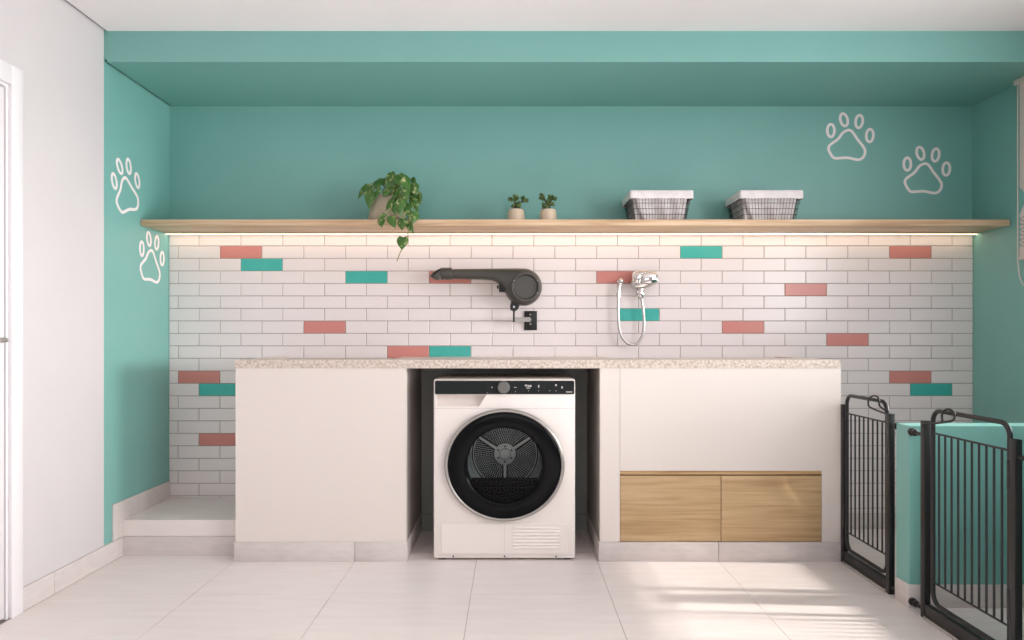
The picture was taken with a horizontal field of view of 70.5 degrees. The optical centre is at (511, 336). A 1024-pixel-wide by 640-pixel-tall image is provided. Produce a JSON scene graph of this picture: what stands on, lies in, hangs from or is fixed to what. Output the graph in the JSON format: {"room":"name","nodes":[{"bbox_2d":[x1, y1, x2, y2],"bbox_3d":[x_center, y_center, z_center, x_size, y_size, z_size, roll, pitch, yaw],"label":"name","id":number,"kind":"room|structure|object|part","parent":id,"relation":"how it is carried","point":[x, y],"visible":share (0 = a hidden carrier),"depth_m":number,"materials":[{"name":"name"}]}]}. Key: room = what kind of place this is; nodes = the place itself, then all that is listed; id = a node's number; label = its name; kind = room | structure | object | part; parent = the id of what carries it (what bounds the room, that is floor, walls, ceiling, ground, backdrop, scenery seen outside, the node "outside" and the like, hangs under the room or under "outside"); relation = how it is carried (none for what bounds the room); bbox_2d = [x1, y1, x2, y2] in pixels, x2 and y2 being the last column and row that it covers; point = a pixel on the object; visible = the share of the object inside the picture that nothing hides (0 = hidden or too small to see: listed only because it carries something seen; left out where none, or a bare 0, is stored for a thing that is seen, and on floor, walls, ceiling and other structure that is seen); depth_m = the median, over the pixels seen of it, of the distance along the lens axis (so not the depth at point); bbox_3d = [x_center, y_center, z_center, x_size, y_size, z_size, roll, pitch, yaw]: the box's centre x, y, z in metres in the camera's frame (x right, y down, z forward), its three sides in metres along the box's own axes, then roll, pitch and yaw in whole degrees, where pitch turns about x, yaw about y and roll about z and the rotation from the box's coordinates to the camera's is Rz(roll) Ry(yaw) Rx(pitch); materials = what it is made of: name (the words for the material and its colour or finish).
{"room":"pet grooming room","nodes":[
{"label":"pet grooming room","id":0,"kind":"room"},
{"bbox_2d":[0,0,169,618],"bbox_3d":[-2.017,-0.205,1.270,0.120,2.600,5.940,0,0,0],"label":"wall","id":1,"kind":"structure","parent":0,"point":[96,333],"depth_m":3.33,"materials":[{"name":"white paint"}]},
{"bbox_2d":[0,59,22,619],"bbox_3d":[-1.997,0.018,2.418,0.160,2.153,0.929,0,0,0],"label":"door","id":2,"kind":"structure","parent":1,"relation":"in","point":[10,75],"depth_m":2.82,"materials":[{"name":"white paint"}]},
{"bbox_3d":[-1.940,0.012,2.688,0.045,0.052,0.165,0,0,0],"label":"handle","id":3,"kind":"part","parent":2,"relation":"part of","materials":[{"name":"silver metal"}]},
{"bbox_2d":[23,481,169,610],"bbox_3d":[-1.952,0.958,1.268,0.009,0.275,5.735,0,0,0],"label":"baseboard","id":4,"kind":"structure","parent":1,"relation":"attached to","point":[39,590],"depth_m":3.43,"materials":[{"name":"ceramic"}]},
{"bbox_2d":[111,158,139,213],"bbox_3d":[-1.956,-0.766,3.675,0.002,0.295,0.279,0,0,0],"label":"decal","id":5,"kind":"object","parent":1,"relation":"attached to","point":[117,159],"visible":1,"depth_m":3.66,"materials":[{"name":"white paint"}]},
{"bbox_2d":[139,231,164,283],"bbox_3d":[-1.956,-0.432,3.942,0.002,0.278,0.278,0,0,0],"label":"decal","id":6,"kind":"object","parent":1,"relation":"attached to","point":[148,232],"visible":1,"depth_m":3.92,"materials":[{"name":"white plastic"}]},
{"bbox_2d":[0,529,1023,639],"bbox_3d":[0.337,1.120,1.270,4.787,0.050,5.940,0,0,0],"label":"floor","id":7,"kind":"structure","parent":0,"point":[425,596],"depth_m":2.97,"materials":[{"name":"tile"}]},
{"bbox_2d":[123,498,235,555],"bbox_3d":[-1.645,1.006,3.885,0.609,0.178,0.510,0,0,0],"label":"step","id":8,"kind":"structure","parent":7,"relation":"on","point":[172,526],"depth_m":3.63,"materials":[{"name":"ceramic"}]},
{"bbox_2d":[234,368,421,561],"bbox_3d":[-0.934,0.624,3.833,0.844,0.942,0.600,0,0,0],"label":"base cabinet","id":9,"kind":"object","parent":7,"relation":"on","point":[328,460],"visible":0.96,"depth_m":3.54,"materials":[{"name":"white wood"}]},
{"bbox_2d":[434,374,574,558],"bbox_3d":[-0.037,0.651,3.784,0.694,0.889,0.532,0,0,0],"label":"washing machine","id":10,"kind":"object","parent":7,"relation":"on","point":[504,444],"visible":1,"depth_m":3.55,"materials":[{"name":"white metal"}]},
{"bbox_3d":[-0.041,0.245,3.533,0.060,0.060,0.024,0,0,0],"label":"dial knob","id":11,"kind":"part","parent":10,"relation":"part of","materials":[{"name":"grey"}]},
{"bbox_3d":[-0.037,0.986,3.550,0.618,0.146,0.007,0,0,0],"label":"service panel","id":12,"kind":"part","parent":10,"relation":"part of","materials":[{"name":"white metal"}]},
{"bbox_3d":[-0.037,0.625,3.536,0.586,0.548,0.028,0,0,0],"label":"door","id":13,"kind":"part","parent":10,"relation":"part of","materials":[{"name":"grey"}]},
{"bbox_3d":[-0.036,0.247,3.549,0.682,0.067,0.008,0,0,0],"label":"control panel","id":14,"kind":"part","parent":10,"relation":"part of","materials":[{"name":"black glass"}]},
{"bbox_2d":[587,368,840,561],"bbox_3d":[1.017,0.624,3.833,1.186,0.942,0.600,0,0,0],"label":"base cabinet","id":15,"kind":"object","parent":7,"relation":"on","point":[765,443],"visible":0.98,"depth_m":3.54,"materials":[{"name":"white wood"}]},
{"bbox_2d":[235,357,839,367],"bbox_3d":[0.126,0.280,3.836,2.954,0.335,0.596,0,0,0],"label":"countertop","id":16,"kind":"structure","parent":15,"relation":"on","point":[267,362],"depth_m":3.54,"materials":[{"name":"stone"}]},
{"bbox_3d":[0.774,0.838,3.765,0.491,0.321,0.449,0,0,0],"label":"drawer","id":17,"kind":"part","parent":15,"relation":"part of","materials":[{"name":"brown wood"}]},
{"bbox_3d":[1.020,0.663,3.571,0.983,0.017,0.058,0,0,0],"label":"finger rail","id":18,"kind":"part","parent":15,"relation":"part of","materials":[{"name":"brown wood"}]},
{"bbox_3d":[1.267,0.838,3.765,0.488,0.321,0.449,0,0,0],"label":"drawer","id":19,"kind":"part","parent":15,"relation":"part of","materials":[{"name":"brown wood"}]},
{"bbox_2d":[67,0,1023,30],"bbox_3d":[0.337,-1.517,1.270,4.827,0.100,5.980,0,0,0],"label":"ceiling","id":20,"kind":"structure","parent":0,"point":[111,15],"depth_m":3.31,"materials":[{"name":"paint"}]},
{"bbox_2d":[104,29,1023,105],"bbox_3d":[0.333,-1.403,3.810,4.578,0.168,0.668,0,0,0],"label":"ceiling","id":21,"kind":"structure","parent":0,"point":[181,68],"depth_m":3.57,"materials":[{"name":"teal paint"}]},
{"bbox_2d":[169,105,972,527],"bbox_3d":[0.337,-0.205,4.197,4.827,2.600,0.125,0,0,0],"label":"wall","id":22,"kind":"structure","parent":0,"point":[895,311],"depth_m":4.14,"materials":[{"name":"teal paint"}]},
{"bbox_2d":[429,268,541,329],"bbox_3d":[-0.146,-0.212,4.040,0.625,0.346,0.191,0,0,0],"label":"dryer","id":23,"kind":"object","parent":22,"relation":"attached to","point":[522,286],"visible":1,"depth_m":3.99,"materials":[{"name":"grey plastic"}]},
{"bbox_3d":[0.060,-0.101,4.074,0.013,0.067,0.145,0,0,42],"label":"wall arm","id":24,"kind":"part","parent":23,"relation":"part of","materials":[{"name":"grey"}]},
{"bbox_3d":[0.074,-0.273,3.962,0.159,0.159,0.031,0,0,0],"label":"motor","id":25,"kind":"part","parent":23,"relation":"part of","materials":[{"name":"grey plastic"}]},
{"bbox_3d":[0.106,-0.093,4.130,0.073,0.109,0.009,0,0,0],"label":"wall plate","id":26,"kind":"part","parent":23,"relation":"part of","materials":[{"name":"black plastic"}]},
{"bbox_2d":[422,368,586,530],"bbox_3d":[-0.044,0.624,4.115,0.936,0.942,0.035,0,0,0],"label":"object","id":27,"kind":"structure","parent":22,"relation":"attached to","point":[579,375],"depth_m":4.11,"materials":[{"name":"grey"}]},
{"bbox_2d":[141,219,1009,234],"bbox_3d":[0.334,-0.599,3.976,4.580,0.040,0.318,0,0,0],"label":"wall shelf","id":28,"kind":"object","parent":22,"relation":"attached to","point":[163,225],"depth_m":3.85,"materials":[{"name":"brown wood"}]},
{"bbox_2d":[357,171,421,260],"bbox_3d":[-0.657,-0.639,3.894,0.346,0.493,0.275,0,0,0],"label":"trailing plant","id":29,"kind":"object","parent":28,"relation":"on","point":[389,205],"visible":1,"depth_m":3.84,"materials":[{"name":"green plant"}]},
{"bbox_3d":[-0.678,-0.693,3.940,0.214,0.148,0.182,0,0,0],"label":"pot","id":30,"kind":"part","parent":29,"relation":"part of","materials":[{"name":"beige ceramic"}]},
{"bbox_2d":[507,208,524,218],"bbox_3d":[0.022,-0.654,3.920,0.095,0.070,0.095,0,0,0],"label":"pot","id":31,"kind":"object","parent":28,"relation":"on","point":[514,213],"depth_m":3.88,"materials":[{"name":"ceramic"}]},
{"bbox_2d":[507,194,528,218],"bbox_3d":[0.028,-0.696,3.924,0.110,0.153,0.095,0,0,-29],"label":"succulent","id":32,"kind":"object","parent":28,"relation":"on","point":[514,213],"visible":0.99,"depth_m":3.90,"materials":[{"name":"green plant"}]},
{"bbox_2d":[538,193,557,218],"bbox_3d":[0.195,-0.699,3.920,0.095,0.160,0.095,0,0,45],"label":"succulent","id":33,"kind":"object","parent":28,"relation":"on","point":[546,212],"visible":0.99,"depth_m":3.90,"materials":[{"name":"green plant"}]},
{"bbox_2d":[539,208,556,218],"bbox_3d":[0.195,-0.654,3.920,0.095,0.070,0.095,0,0,0],"label":"pot","id":34,"kind":"object","parent":28,"relation":"on","point":[545,213],"depth_m":3.88,"materials":[{"name":"ceramic"}]},
{"bbox_2d":[167,234,975,234],"bbox_3d":[0.335,-0.582,4.094,4.574,0.005,0.024,0,0,0],"label":"diffuser","id":35,"kind":"object","parent":28,"relation":"attached to","point":[167,234],"depth_m":4.10,"materials":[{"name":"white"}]},
{"bbox_3d":[0.335,-0.583,4.094,4.578,0.008,0.032,0,0,0],"label":"led strip","id":36,"kind":"part","parent":28,"relation":"part of","materials":[{"name":"plastic"}]},
{"bbox_2d":[622,190,692,218],"bbox_3d":[0.794,-0.700,3.983,0.338,0.158,0.284,0,0,0],"label":"wire basket","id":37,"kind":"object","parent":28,"relation":"on","point":[640,204],"visible":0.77,"depth_m":3.87,"materials":[{"name":"grey"}]},
{"bbox_3d":[0.794,-0.699,3.983,0.324,0.156,0.270,0,0,0],"label":"wire frame","id":38,"kind":"part","parent":37,"relation":"part of","materials":[{"name":"grey metal"}]},
{"bbox_2d":[725,190,802,218],"bbox_3d":[1.378,-0.700,3.983,0.338,0.158,0.284,0,0,0],"label":"wire basket","id":39,"kind":"object","parent":28,"relation":"on","point":[744,204],"visible":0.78,"depth_m":3.87,"materials":[{"name":"grey"}]},
{"bbox_3d":[1.378,-0.699,3.983,0.324,0.156,0.270,0,0,0],"label":"wire frame","id":40,"kind":"part","parent":39,"relation":"part of","materials":[{"name":"grey metal"}]},
{"bbox_2d":[616,270,658,345],"bbox_3d":[0.705,-0.162,4.077,0.237,0.427,0.125,0,0,0],"label":"shower mixer","id":41,"kind":"object","parent":22,"relation":"attached to","point":[640,280],"visible":1,"depth_m":4.06,"materials":[{"name":"silver metal"}]},
{"bbox_3d":[0.746,-0.329,4.029,0.126,0.073,0.028,0,0,0],"label":"lever","id":42,"kind":"part","parent":41,"relation":"part of","materials":[{"name":"silver metal"}]},
{"bbox_2d":[826,112,874,160],"bbox_3d":[1.933,-1.145,4.143,0.278,0.278,0.002,0,0,0],"label":"decal","id":43,"kind":"object","parent":22,"relation":"attached to","point":[842,113],"visible":1,"depth_m":4.14,"materials":[{"name":"white paint"}]},
{"bbox_2d":[849,513,895,528],"bbox_3d":[2.114,1.051,4.134,1.013,0.088,0.010,0,0,0],"label":"baseboard","id":44,"kind":"structure","parent":22,"relation":"attached to","point":[857,514],"depth_m":4.13,"materials":[{"name":"ceramic"}]},
{"bbox_2d":[902,146,950,193],"bbox_3d":[2.370,-0.954,4.143,0.278,0.278,0.002,0,0,0],"label":"decal","id":45,"kind":"object","parent":22,"relation":"attached to","point":[917,147],"visible":1,"depth_m":4.14,"materials":[{"name":"white paint"}]},
{"bbox_2d":[895,423,1023,607],"bbox_3d":[2.116,0.727,2.981,1.028,0.736,0.107,0,0,0],"label":"wall partition","id":46,"kind":"structure","parent":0,"point":[907,578],"depth_m":2.93,"materials":[{"name":"teal paint"}]},
{"bbox_2d":[841,394,898,594],"bbox_3d":[1.611,0.675,3.283,0.043,0.841,0.506,0,0,0],"label":"gate","id":47,"kind":"object","parent":46,"relation":"attached to","point":[886,583],"visible":0.98,"depth_m":3.25,"materials":[{"name":"black metal"}]},
{"bbox_3d":[1.615,0.711,3.522,0.025,0.768,0.028,0,0,0],"label":"post","id":48,"kind":"part","parent":47,"relation":"part of","materials":[{"name":"black metal"}]},
{"bbox_3d":[1.615,1.059,3.308,0.023,0.044,0.400,0,0,0],"label":"rail","id":49,"kind":"part","parent":47,"relation":"part of","materials":[{"name":"black metal"}]},
{"bbox_3d":[1.615,0.940,3.307,0.008,0.008,0.374,0,0,0],"label":"cross rail","id":50,"kind":"part","parent":47,"relation":"part of","materials":[{"name":"black metal"}]},
{"bbox_3d":[1.615,0.368,3.307,0.008,0.008,0.374,0,0,0],"label":"cross rail","id":51,"kind":"part","parent":47,"relation":"part of","materials":[{"name":"black metal"}]},
{"bbox_3d":[1.615,0.650,3.307,0.017,0.757,0.391,0,0,0],"label":"gate door","id":52,"kind":"part","parent":47,"relation":"part of","materials":[{"name":"black metal"}]},
{"bbox_3d":[1.594,0.294,3.154,0.008,0.080,0.187,0,0,0],"label":"latch handle","id":53,"kind":"part","parent":47,"relation":"part of","materials":[{"name":"black metal"}]},
{"bbox_3d":[1.615,0.711,3.094,0.025,0.768,0.028,0,0,0],"label":"post","id":54,"kind":"part","parent":47,"relation":"part of","materials":[{"name":"black metal"}]},
{"bbox_3d":[2.111,1.048,2.981,1.019,0.094,0.107,0,0,0],"label":"skirting","id":55,"kind":"part","parent":46,"relation":"part of","materials":[{"name":"ceramic"}]},
{"bbox_2d":[972,85,1023,422],"bbox_3d":[2.690,-0.205,1.270,0.120,2.600,5.940,0,0,0],"label":"wall","id":56,"kind":"structure","parent":0,"point":[998,290],"depth_m":3.92,"materials":[{"name":"teal paint"}]},
{"bbox_2d":[1013,76,1023,284],"bbox_3d":[2.603,-0.787,3.062,0.055,1.059,1.325,0,0,0],"label":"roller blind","id":57,"kind":"object","parent":56,"relation":"attached to","point":[1020,81],"visible":1,"depth_m":3.69,"materials":[{"name":"fabric"}]},
{"bbox_3d":[2.603,-1.304,3.062,0.055,0.025,1.325,0,0,0],"label":"head rail","id":58,"kind":"part","parent":57,"relation":"part of","materials":[{"name":"fabric"}]},
{"bbox_3d":[2.592,-0.774,3.663,0.006,1.034,0.113,0,0,0],"label":"bead chain","id":59,"kind":"part","parent":57,"relation":"part of","materials":[{"name":"plastic"}]},
{"bbox_3d":[2.116,0.505,2.183,1.028,1.180,0.109,0,0,0],"label":"wall","id":60,"kind":"structure","parent":0,"visible":0},
{"bbox_2d":[907,408,1023,639],"bbox_3d":[1.611,0.677,2.582,0.043,0.836,0.700,0,0,0],"label":"gate","id":61,"kind":"object","parent":60,"relation":"attached to","point":[952,627],"visible":1,"depth_m":2.58,"materials":[{"name":"black metal"}]},
{"bbox_3d":[1.615,0.711,2.831,0.025,0.768,0.028,0,0,0],"label":"post","id":62,"kind":"part","parent":61,"relation":"part of","materials":[{"name":"black metal"}]},
{"bbox_3d":[1.594,0.302,2.714,0.008,0.086,0.217,0,0,0],"label":"latch handle","id":63,"kind":"part","parent":61,"relation":"part of","materials":[{"name":"black metal"}]},
{"bbox_3d":[1.615,1.059,2.578,0.023,0.044,0.479,0,0,0],"label":"rail","id":64,"kind":"part","parent":61,"relation":"part of","materials":[{"name":"black metal"}]},
{"bbox_3d":[1.615,0.940,2.565,0.008,0.008,0.430,0,0,0],"label":"cross rail","id":65,"kind":"part","parent":61,"relation":"part of","materials":[{"name":"black metal"}]},
{"bbox_3d":[1.615,0.368,2.565,0.008,0.008,0.430,0,0,0],"label":"cross rail","id":66,"kind":"part","parent":61,"relation":"part of","materials":[{"name":"black metal"}]},
{"bbox_3d":[1.615,0.711,2.324,0.025,0.768,0.028,0,0,0],"label":"post","id":67,"kind":"part","parent":61,"relation":"part of","materials":[{"name":"black metal"}]}
]}

